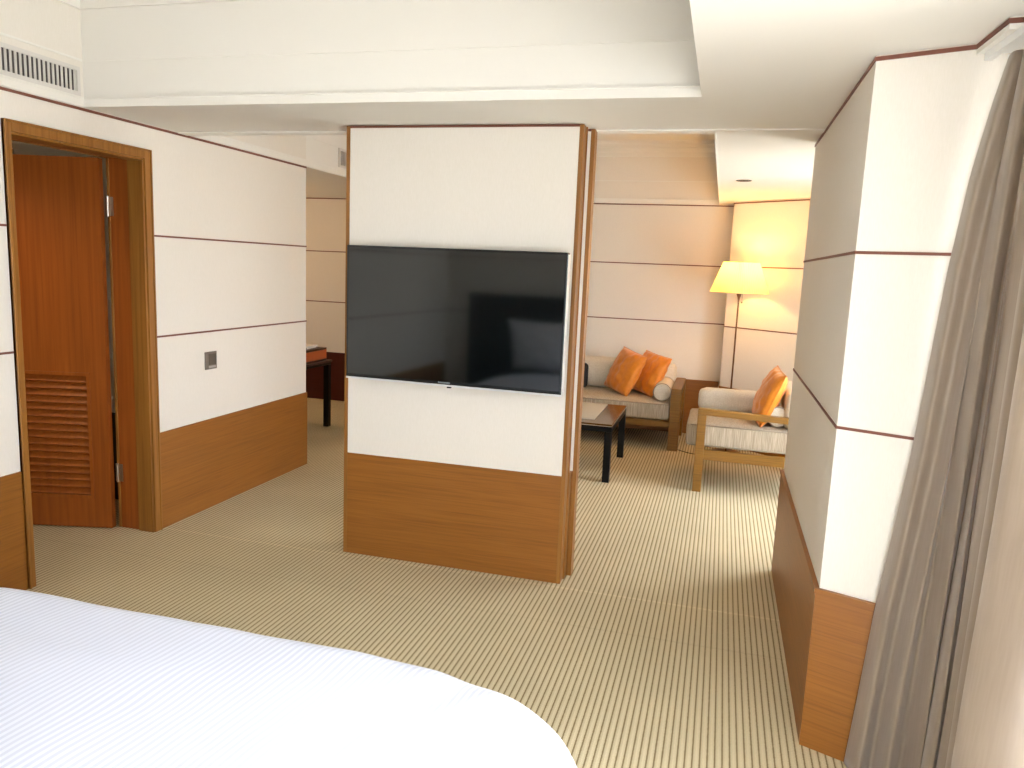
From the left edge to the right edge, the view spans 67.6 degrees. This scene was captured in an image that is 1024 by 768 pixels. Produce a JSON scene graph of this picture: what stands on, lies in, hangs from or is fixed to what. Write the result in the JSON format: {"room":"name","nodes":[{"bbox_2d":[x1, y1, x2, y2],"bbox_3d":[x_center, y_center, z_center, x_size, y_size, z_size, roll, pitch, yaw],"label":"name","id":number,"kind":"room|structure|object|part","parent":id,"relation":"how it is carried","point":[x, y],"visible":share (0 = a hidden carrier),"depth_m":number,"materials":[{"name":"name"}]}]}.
{"room":"hotel room","nodes":[
{"label":"hotel room","id":0,"kind":"room"},
{"bbox_2d":[12,143,117,498],"bbox_3d":[-3.271,-0.446,5.417,2.052,2.430,0.148,5,9,15],"label":"wall","id":1,"kind":"structure","parent":0,"point":[19,148],"depth_m":5.18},
{"bbox_2d":[0,0,306,589],"bbox_3d":[-2.618,-0.505,3.365,0.248,3.220,6.175,5,9,15],"label":"wall","id":2,"kind":"structure","parent":0,"point":[230,222],"depth_m":5.10,"materials":[{"name":"paint"}]},
{"bbox_2d":[0,118,162,588],"bbox_3d":[-2.788,-0.201,4.325,1.051,2.316,0.963,5,9,15],"label":"door","id":3,"kind":"structure","parent":2,"relation":"in","point":[55,222],"depth_m":4.60,"materials":[{"name":"brown wood"}]},
{"bbox_3d":[-2.831,0.310,4.734,0.495,0.790,0.056,2,9,1],"label":"moulding","id":4,"kind":"part","parent":3,"relation":"part of","materials":[{"name":"brown wood"}]},
{"bbox_3d":[-2.847,-0.228,4.652,0.778,2.250,0.044,2,9,1],"label":"panel","id":5,"kind":"part","parent":3,"relation":"part of","materials":[{"name":"brown wood"}]},
{"bbox_2d":[204,351,216,369],"bbox_3d":[-2.037,-0.160,5.177,0.013,0.120,0.120,5,9,15],"label":"switch plate","id":6,"kind":"object","parent":2,"relation":"attached to","point":[210,357],"visible":1,"depth_m":5.17,"materials":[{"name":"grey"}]},
{"bbox_2d":[194,133,719,204],"bbox_3d":[0.086,-2.033,6.347,3.208,0.638,4.254,5,9,15],"label":"trim","id":7,"kind":"structure","parent":2,"relation":"attached to","point":[605,148],"depth_m":8.02,"materials":[{"name":"white paint"}]},
{"bbox_2d":[26,398,846,767],"bbox_3d":[-0.695,1.056,4.740,8.000,0.120,9.400,5,9,15],"label":"floor","id":8,"kind":"structure","parent":0,"point":[661,646],"depth_m":4.01,"materials":[{"name":"carpet"}]},
{"bbox_2d":[0,587,576,767],"bbox_3d":[-1.085,1.189,1.364,2.312,0.659,2.211,5,9,15],"label":"bed","id":9,"kind":"object","parent":8,"relation":"on","point":[83,684],"visible":1,"depth_m":1.91,"materials":[{"name":"fabric"}]},
{"bbox_2d":[306,359,331,426],"bbox_3d":[-2.546,0.092,7.830,1.198,0.700,0.678,5,9,15],"label":"writing desk","id":10,"kind":"object","parent":8,"relation":"on","point":[326,364],"visible":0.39,"depth_m":7.94,"materials":[{"name":"black paint"}]},
{"bbox_2d":[306,347,326,363],"bbox_3d":[-2.313,-0.312,7.785,0.706,0.130,0.455,5,9,15],"label":"box","id":11,"kind":"object","parent":10,"relation":"on","point":[316,354],"visible":0.33,"depth_m":7.71,"materials":[{"name":"brown wood"}]},
{"bbox_3d":[-2.178,-0.380,7.777,0.304,0.016,0.224,4,9,9],"label":"booklet","id":12,"kind":"object","parent":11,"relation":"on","visible":0},
{"bbox_2d":[306,344,317,347],"bbox_3d":[-2.162,-0.394,7.771,0.304,0.014,0.224,5,9,18],"label":"booklet","id":13,"kind":"object","parent":12,"relation":"on","point":[307,345],"visible":0.21,"depth_m":7.74,"materials":[{"name":"white paper"}]},
{"bbox_3d":[-2.533,-0.223,7.782,1.178,0.027,0.658,5,9,15],"label":"frame","id":14,"kind":"part","parent":10,"relation":"part of","materials":[{"name":"black paint"}]},
{"bbox_3d":[-1.928,0.118,7.976,0.058,0.655,0.058,5,9,15],"label":"leg","id":15,"kind":"part","parent":10,"relation":"part of","materials":[{"name":"black paint"}]},
{"bbox_2d":[343,124,597,583],"bbox_3d":[-0.278,-0.169,4.325,1.361,2.458,0.212,5,9,15],"label":"wall","id":16,"kind":"structure","parent":8,"relation":"on","point":[485,481],"depth_m":4.22,"materials":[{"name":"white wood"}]},
{"bbox_3d":[-0.942,-0.212,4.432,0.022,2.458,0.075,5,9,15],"label":"edge post","id":17,"kind":"part","parent":16,"relation":"part of","materials":[{"name":"brown wood"}]},
{"bbox_3d":[-0.351,0.750,4.404,1.282,0.614,0.069,5,9,15],"label":"panel","id":18,"kind":"part","parent":16,"relation":"part of","materials":[{"name":"brown wood"}]},
{"bbox_2d":[346,245,570,396],"bbox_3d":[-0.313,-0.352,4.139,1.256,0.748,0.092,5,9,17],"label":"television","id":19,"kind":"object","parent":16,"relation":"attached to","point":[491,320],"visible":1,"depth_m":4.08,"materials":[{"name":"black"}]},
{"bbox_3d":[-0.301,-0.458,4.219,1.282,1.832,0.067,5,9,15],"label":"white panel","id":20,"kind":"part","parent":16,"relation":"part of","materials":[{"name":"paint"}]},
{"bbox_2d":[177,128,825,135],"bbox_3d":[0.271,-1.359,4.124,4.807,0.008,0.085,5,9,15],"label":"trim","id":21,"kind":"structure","parent":16,"relation":"attached to","point":[763,130],"depth_m":4.01,"materials":[{"name":"white paint"}]},
{"bbox_3d":[-0.298,0.733,4.530,1.317,0.614,0.069,5,9,15],"label":"panel","id":22,"kind":"part","parent":16,"relation":"part of","materials":[{"name":"brown wood"}]},
{"bbox_3d":[0.315,-0.109,4.098,0.022,2.458,0.075,5,9,15],"label":"edge post","id":23,"kind":"part","parent":16,"relation":"part of","materials":[{"name":"brown wood"}]},
{"bbox_3d":[-0.248,-0.475,4.346,1.317,1.832,0.067,5,9,15],"label":"white panel","id":24,"kind":"part","parent":16,"relation":"part of","materials":[{"name":"fabric"}]},
{"bbox_3d":[0.385,-0.125,4.219,0.022,2.458,0.075,5,9,15],"label":"edge post","id":25,"kind":"part","parent":16,"relation":"part of","materials":[{"name":"brown wood"}]},
{"bbox_2d":[581,402,626,482],"bbox_3d":[0.388,0.465,6.883,1.137,0.490,0.977,5,9,15],"label":"coffee table","id":26,"kind":"object","parent":8,"relation":"on","point":[608,419],"visible":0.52,"depth_m":6.37,"materials":[{"name":"black paint"}]},
{"bbox_2d":[582,402,607,418],"bbox_3d":[0.599,0.228,6.841,0.411,0.007,0.766,5,9,15],"label":"magazine","id":27,"kind":"object","parent":26,"relation":"on","point":[589,410],"visible":0.43,"depth_m":6.84,"materials":[{"name":"white paper"}]},
{"bbox_3d":[0.396,0.263,6.853,1.135,0.050,0.975,5,9,15],"label":"frame","id":28,"kind":"part","parent":26,"relation":"part of","materials":[{"name":"black paint"}]},
{"bbox_3d":[0.784,0.602,6.312,0.058,0.425,0.058,5,9,15],"label":"leg","id":29,"kind":"part","parent":26,"relation":"part of","materials":[{"name":"black paint"}]},
{"bbox_3d":[1.027,0.478,7.188,0.058,0.425,0.058,5,9,15],"label":"leg","id":30,"kind":"part","parent":26,"relation":"part of","materials":[{"name":"black paint"}]},
{"bbox_2d":[583,355,685,451],"bbox_3d":[0.664,0.120,8.194,2.280,0.800,0.913,5,9,15],"label":"sofa","id":31,"kind":"object","parent":8,"relation":"on","point":[665,408],"visible":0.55,"depth_m":7.63,"materials":[{"name":"beige fabric"}]},
{"bbox_2d":[583,363,588,386],"bbox_3d":[0.654,-0.130,8.158,0.320,0.319,0.100,5,9,15],"label":"bag","id":32,"kind":"object","parent":31,"relation":"on","point":[586,367],"visible":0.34,"depth_m":8.09,"materials":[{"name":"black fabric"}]},
{"bbox_2d":[604,346,647,395],"bbox_3d":[1.180,-0.132,7.961,0.263,0.481,0.513,-1,9,-23],"label":"throw cushion","id":33,"kind":"object","parent":31,"relation":"on","point":[626,369],"visible":1,"depth_m":7.84,"materials":[{"name":"orange fabric"}]},
{"bbox_2d":[583,386,670,419],"bbox_3d":[0.653,0.141,8.160,2.070,0.203,0.830,5,9,15],"label":"seat cushion","id":34,"kind":"object","parent":31,"relation":"on","point":[640,406],"depth_m":7.62,"materials":[{"name":"fabric"}]},
{"bbox_2d":[585,355,676,386],"bbox_3d":[0.759,-0.155,8.429,2.060,0.320,0.300,5,9,15],"label":"cushion","id":35,"kind":"object","parent":31,"relation":"on","point":[599,366],"depth_m":8.23,"materials":[{"name":"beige fabric"}]},
{"bbox_3d":[0.652,0.264,8.193,2.080,0.065,0.800,5,9,15],"label":"seat frame","id":36,"kind":"part","parent":31,"relation":"part of","materials":[{"name":"brown wood"}]},
{"bbox_2d":[633,350,671,396],"bbox_3d":[1.426,-0.112,7.966,0.256,0.441,0.481,-2,10,-26],"label":"throw cushion","id":37,"kind":"object","parent":31,"relation":"on","point":[656,366],"visible":0.69,"depth_m":7.84,"materials":[{"name":"orange fabric"}]},
{"bbox_3d":[1.601,0.377,7.543,0.100,0.565,0.090,5,9,15],"label":"leg","id":38,"kind":"part","parent":31,"relation":"part of","materials":[{"name":"brown wood"}]},
{"bbox_3d":[1.717,0.018,7.868,0.100,0.055,0.870,5,9,15],"label":"arm","id":39,"kind":"part","parent":31,"relation":"part of","materials":[{"name":"brown wood"}]},
{"bbox_3d":[1.807,0.272,8.287,0.100,0.565,0.090,5,9,15],"label":"leg","id":40,"kind":"part","parent":31,"relation":"part of","materials":[{"name":"brown wood"}]},
{"bbox_2d":[686,381,791,491],"bbox_3d":[1.960,0.411,6.443,0.940,0.860,0.910,5,9,15],"label":"armchair","id":41,"kind":"object","parent":8,"relation":"on","point":[724,418],"visible":0.65,"depth_m":6.09,"materials":[{"name":"beige fabric"}]},
{"bbox_3d":[1.504,0.553,6.145,0.068,0.630,0.052,5,9,15],"label":"leg","id":42,"kind":"part","parent":41,"relation":"part of","materials":[{"name":"brown wood"}]},
{"bbox_2d":[698,387,756,412],"bbox_3d":[1.975,0.151,6.723,0.655,0.200,0.165,5,9,15],"label":"cushion","id":43,"kind":"object","parent":41,"relation":"on","point":[736,400],"depth_m":6.67,"materials":[{"name":"beige fabric"}]},
{"bbox_2d":[686,408,787,453],"bbox_3d":[1.912,0.385,6.452,0.840,0.224,0.780,5,9,15],"label":"seat cushion","id":44,"kind":"object","parent":41,"relation":"on","point":[720,432],"depth_m":6.10,"materials":[{"name":"fabric"}]},
{"bbox_3d":[1.897,0.260,5.994,0.855,0.073,0.060,5,9,15],"label":"armrest","id":45,"kind":"part","parent":41,"relation":"part of","materials":[{"name":"brown wood"}]},
{"bbox_3d":[1.883,0.595,6.045,0.719,0.080,0.040,5,9,15],"label":"rail","id":46,"kind":"part","parent":41,"relation":"part of","materials":[{"name":"brown wood"}]},
{"bbox_2d":[752,365,787,426],"bbox_3d":[2.097,0.098,6.239,0.238,0.467,0.490,4,9,11],"label":"throw cushion","id":47,"kind":"object","parent":41,"relation":"on","point":[772,389],"visible":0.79,"depth_m":6.07,"materials":[{"name":"orange fabric"}]},
{"bbox_2d":[781,381,791,428],"bbox_3d":[2.301,0.169,6.314,0.145,0.315,0.750,5,9,15],"label":"cushion","id":48,"kind":"object","parent":41,"relation":"on","point":[786,399],"depth_m":6.03,"materials":[{"name":"beige fabric"}]},
{"bbox_2d":[710,261,768,452],"bbox_3d":[2.139,-0.235,7.386,0.549,1.866,0.549,5,9,15],"label":"floor lamp","id":49,"kind":"object","parent":8,"relation":"on","point":[739,278],"visible":0.93,"depth_m":7.09,"materials":[{"name":"yellow fabric"}]},
{"bbox_3d":[2.171,-1.011,7.267,0.545,0.287,0.546,5,9,15],"label":"lamp shade","id":50,"kind":"part","parent":49,"relation":"part of","materials":[{"name":"yellow fabric"}]},
{"bbox_2d":[12,0,1023,204],"bbox_3d":[-0.747,-1.787,4.249,7.700,0.800,9.200,5,9,15],"label":"ceiling","id":51,"kind":"structure","parent":0,"point":[764,63],"depth_m":3.50,"materials":[{"name":"white paint"}]},
{"bbox_2d":[0,42,80,95],"bbox_3d":[-2.402,-1.486,3.392,0.014,0.143,1.205,5,9,15],"label":"wall vent","id":52,"kind":"object","parent":51,"relation":"in","point":[15,62],"visible":1,"depth_m":3.73,"materials":[{"name":"white metal"}]},
{"bbox_2d":[338,148,346,168],"bbox_3d":[-1.415,-2.009,6.943,0.014,0.160,0.650,5,9,15],"label":"ceiling vent","id":53,"kind":"object","parent":51,"relation":"in","point":[341,152],"visible":0.22,"depth_m":6.68,"materials":[{"name":"white"}]},
{"bbox_2d":[0,0,703,107],"bbox_3d":[-1.129,-1.427,2.042,3.168,0.638,3.185,5,9,15],"label":"trim","id":54,"kind":"structure","parent":51,"relation":"attached to","point":[660,91],"depth_m":3.60,"materials":[{"name":"white paint"}]},
{"bbox_2d":[735,179,752,181],"bbox_3d":[1.803,-1.581,5.948,0.130,0.004,0.130,5,9,15],"label":"recessed light","id":55,"kind":"object","parent":51,"relation":"in","point":[739,180],"visible":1,"depth_m":5.93,"materials":[{"name":"white metal"}]},
{"bbox_2d":[306,157,733,432],"bbox_3d":[0.390,-1.195,8.709,7.700,3.220,0.208,5,9,15],"label":"wall","id":56,"kind":"structure","parent":0,"point":[654,268],"depth_m":8.31,"materials":[{"name":"paint"}]},
{"bbox_2d":[718,198,809,456],"bbox_3d":[2.980,-0.489,7.281,1.866,2.468,1.353,5,9,15],"label":"wall","id":57,"kind":"structure","parent":0,"point":[772,234],"depth_m":7.42,"materials":[{"name":"paint"}]},
{"bbox_2d":[771,15,1023,761],"bbox_3d":[1.716,0.077,3.245,0.844,2.462,2.173,5,9,15],"label":"wall","id":58,"kind":"structure","parent":0,"point":[892,168],"depth_m":2.65,"materials":[{"name":"paint"}]},
{"bbox_2d":[984,25,1023,60],"bbox_3d":[1.096,-0.783,0.857,0.132,0.023,3.028,5,9,15],"label":"rail","id":59,"kind":"object","parent":58,"relation":"attached to","point":[1015,41],"visible":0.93,"depth_m":2.19,"materials":[{"name":"white"}]},
{"bbox_2d":[844,49,1023,767],"bbox_3d":[1.318,0.252,2.139,0.224,2.395,0.874,3,9,3],"label":"window curtain","id":60,"kind":"object","parent":59,"relation":"hanging from","point":[941,685],"visible":1,"depth_m":2.30,"materials":[{"name":"grey fabric"}]}
]}

